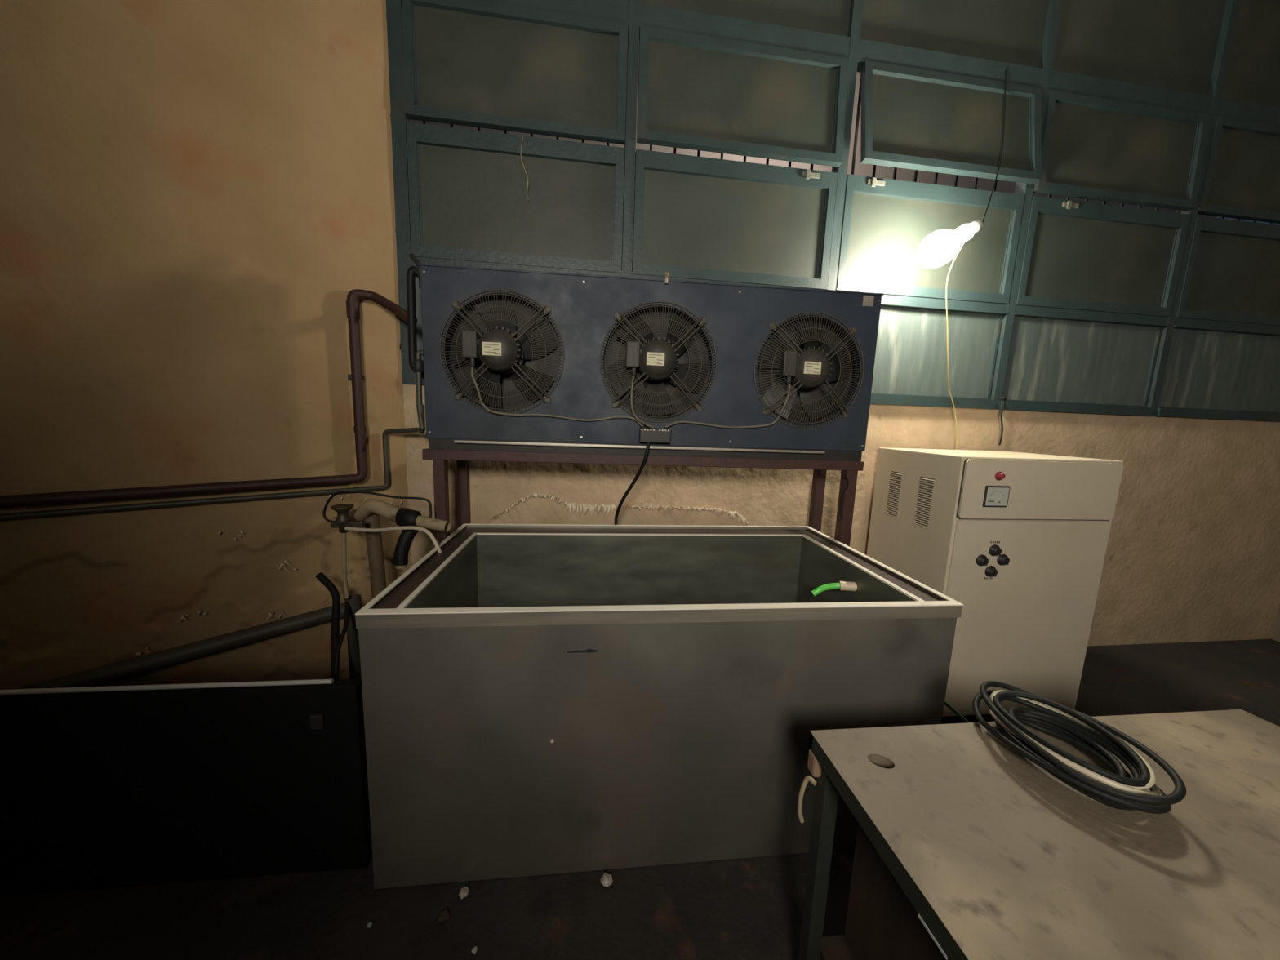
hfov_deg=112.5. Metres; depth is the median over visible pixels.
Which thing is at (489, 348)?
print
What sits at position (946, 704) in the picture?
cable
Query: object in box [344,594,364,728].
standpipe
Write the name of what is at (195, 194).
wall
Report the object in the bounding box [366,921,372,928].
chip
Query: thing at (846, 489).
loose wire
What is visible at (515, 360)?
cooler
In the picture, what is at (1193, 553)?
wall
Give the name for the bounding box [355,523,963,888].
tank
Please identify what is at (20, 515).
pipe
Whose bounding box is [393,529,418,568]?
hose
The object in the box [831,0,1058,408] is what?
window
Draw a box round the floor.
[0,639,1279,959]
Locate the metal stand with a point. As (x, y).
(440, 458)
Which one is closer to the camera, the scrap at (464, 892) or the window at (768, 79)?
the scrap at (464, 892)
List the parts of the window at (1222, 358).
panel, sash, pane, sash, pane, pane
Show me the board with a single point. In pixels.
(113, 786)
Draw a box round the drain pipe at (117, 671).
[10,602,345,689]
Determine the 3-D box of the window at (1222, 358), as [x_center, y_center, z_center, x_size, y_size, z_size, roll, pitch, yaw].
[4.263,-1.775,2.945,1.245,2.685,0.130,1,8,-7]
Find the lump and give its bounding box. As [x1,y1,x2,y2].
[438,909,448,922]
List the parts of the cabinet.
knob, knob, knob, knob, panel, panel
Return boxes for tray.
[429,438,862,461]
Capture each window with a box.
[386,0,635,384]
[626,0,858,289]
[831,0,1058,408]
[996,0,1237,416]
[1152,0,1279,421]
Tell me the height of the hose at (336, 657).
0.678 m
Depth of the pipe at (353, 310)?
2.07 m
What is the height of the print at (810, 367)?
0.043 m
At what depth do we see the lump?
1.35 m
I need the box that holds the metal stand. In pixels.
[422,448,863,546]
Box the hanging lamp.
[916,70,1006,449]
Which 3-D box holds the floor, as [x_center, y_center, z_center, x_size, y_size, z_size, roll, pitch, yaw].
[0.205,1.442,1.555,10.200,0.100,8.000,1,8,-6]
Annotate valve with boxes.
[330,503,364,598]
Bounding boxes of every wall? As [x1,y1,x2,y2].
[0,0,412,689]
[403,383,1279,646]
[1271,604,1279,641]
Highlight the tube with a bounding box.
[344,525,441,552]
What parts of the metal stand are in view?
leg, leg, leg, leg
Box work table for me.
[798,680,1279,959]
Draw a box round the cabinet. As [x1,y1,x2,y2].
[866,447,1123,723]
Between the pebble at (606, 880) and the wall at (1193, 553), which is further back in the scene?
the wall at (1193, 553)
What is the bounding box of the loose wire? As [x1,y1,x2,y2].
[840,471,848,519]
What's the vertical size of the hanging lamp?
2.501 m
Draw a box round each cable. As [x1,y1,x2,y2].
[322,490,431,522]
[614,442,649,524]
[797,775,816,822]
[944,700,968,723]
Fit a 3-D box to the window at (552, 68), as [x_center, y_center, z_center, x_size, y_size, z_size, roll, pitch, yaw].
[-0.664,-1.857,2.298,1.225,2.685,0.130,1,8,-7]
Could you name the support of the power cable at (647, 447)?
hanging from the cooler
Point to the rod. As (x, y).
(860, 169)
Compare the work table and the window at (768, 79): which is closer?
the work table
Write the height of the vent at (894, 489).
0.268 m
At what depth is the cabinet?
2.25 m
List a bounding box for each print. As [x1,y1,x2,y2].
[484,343,499,354]
[648,354,662,364]
[805,363,818,373]
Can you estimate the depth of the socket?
1.39 m
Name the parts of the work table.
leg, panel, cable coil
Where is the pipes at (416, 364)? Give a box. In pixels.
[406,253,425,430]
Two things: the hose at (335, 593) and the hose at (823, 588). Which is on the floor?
the hose at (335, 593)
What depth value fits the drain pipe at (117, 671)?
1.91 m
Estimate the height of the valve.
0.448 m
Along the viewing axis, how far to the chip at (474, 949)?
1.27 m
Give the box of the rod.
[410,46,1216,262]
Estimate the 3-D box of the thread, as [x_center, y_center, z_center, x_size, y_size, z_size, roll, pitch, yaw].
[-0.612,-1.651,2.268,0.041,0.301,0.007,0,8,-15]
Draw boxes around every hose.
[315,572,340,679]
[333,598,349,679]
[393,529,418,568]
[811,582,840,596]
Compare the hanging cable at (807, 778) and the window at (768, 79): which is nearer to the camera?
the hanging cable at (807, 778)
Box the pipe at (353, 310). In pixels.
[0,288,417,508]
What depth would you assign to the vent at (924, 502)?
2.34 m
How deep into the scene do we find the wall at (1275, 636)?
3.44 m
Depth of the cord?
2.83 m
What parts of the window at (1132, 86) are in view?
panel, pane, sash, pane, sash, pane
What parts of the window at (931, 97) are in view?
pane, sash, panel, sash, pane, pane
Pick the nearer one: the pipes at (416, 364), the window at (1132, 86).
the pipes at (416, 364)
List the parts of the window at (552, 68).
panel, sash, sash, pane, pane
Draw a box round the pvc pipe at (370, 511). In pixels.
[348,498,451,599]
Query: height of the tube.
0.180 m
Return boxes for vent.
[884,471,902,517]
[914,476,934,528]
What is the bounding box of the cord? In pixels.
[999,396,1006,444]
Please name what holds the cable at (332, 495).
attached to the pvc pipe at (370, 511)
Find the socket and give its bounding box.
[309,713,324,729]
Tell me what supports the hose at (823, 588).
attached to the tank
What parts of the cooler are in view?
label plate, fan motor, label plate, fan motor, fan motor, label plate, name plate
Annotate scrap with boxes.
[458,886,469,899]
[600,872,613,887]
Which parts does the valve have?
cross arm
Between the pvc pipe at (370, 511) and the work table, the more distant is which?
the pvc pipe at (370, 511)
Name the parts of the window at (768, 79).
pane, sash, pane, sash, pane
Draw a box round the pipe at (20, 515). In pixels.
[0,404,425,520]
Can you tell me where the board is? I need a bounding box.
[0,678,372,896]
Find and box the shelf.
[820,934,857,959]
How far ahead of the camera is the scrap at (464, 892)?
1.42 m
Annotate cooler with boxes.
[418,263,883,461]
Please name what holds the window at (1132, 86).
in the wall at (1193, 553)
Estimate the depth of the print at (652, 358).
2.00 m
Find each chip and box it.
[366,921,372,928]
[471,946,477,954]
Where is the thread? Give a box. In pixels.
[520,137,528,199]

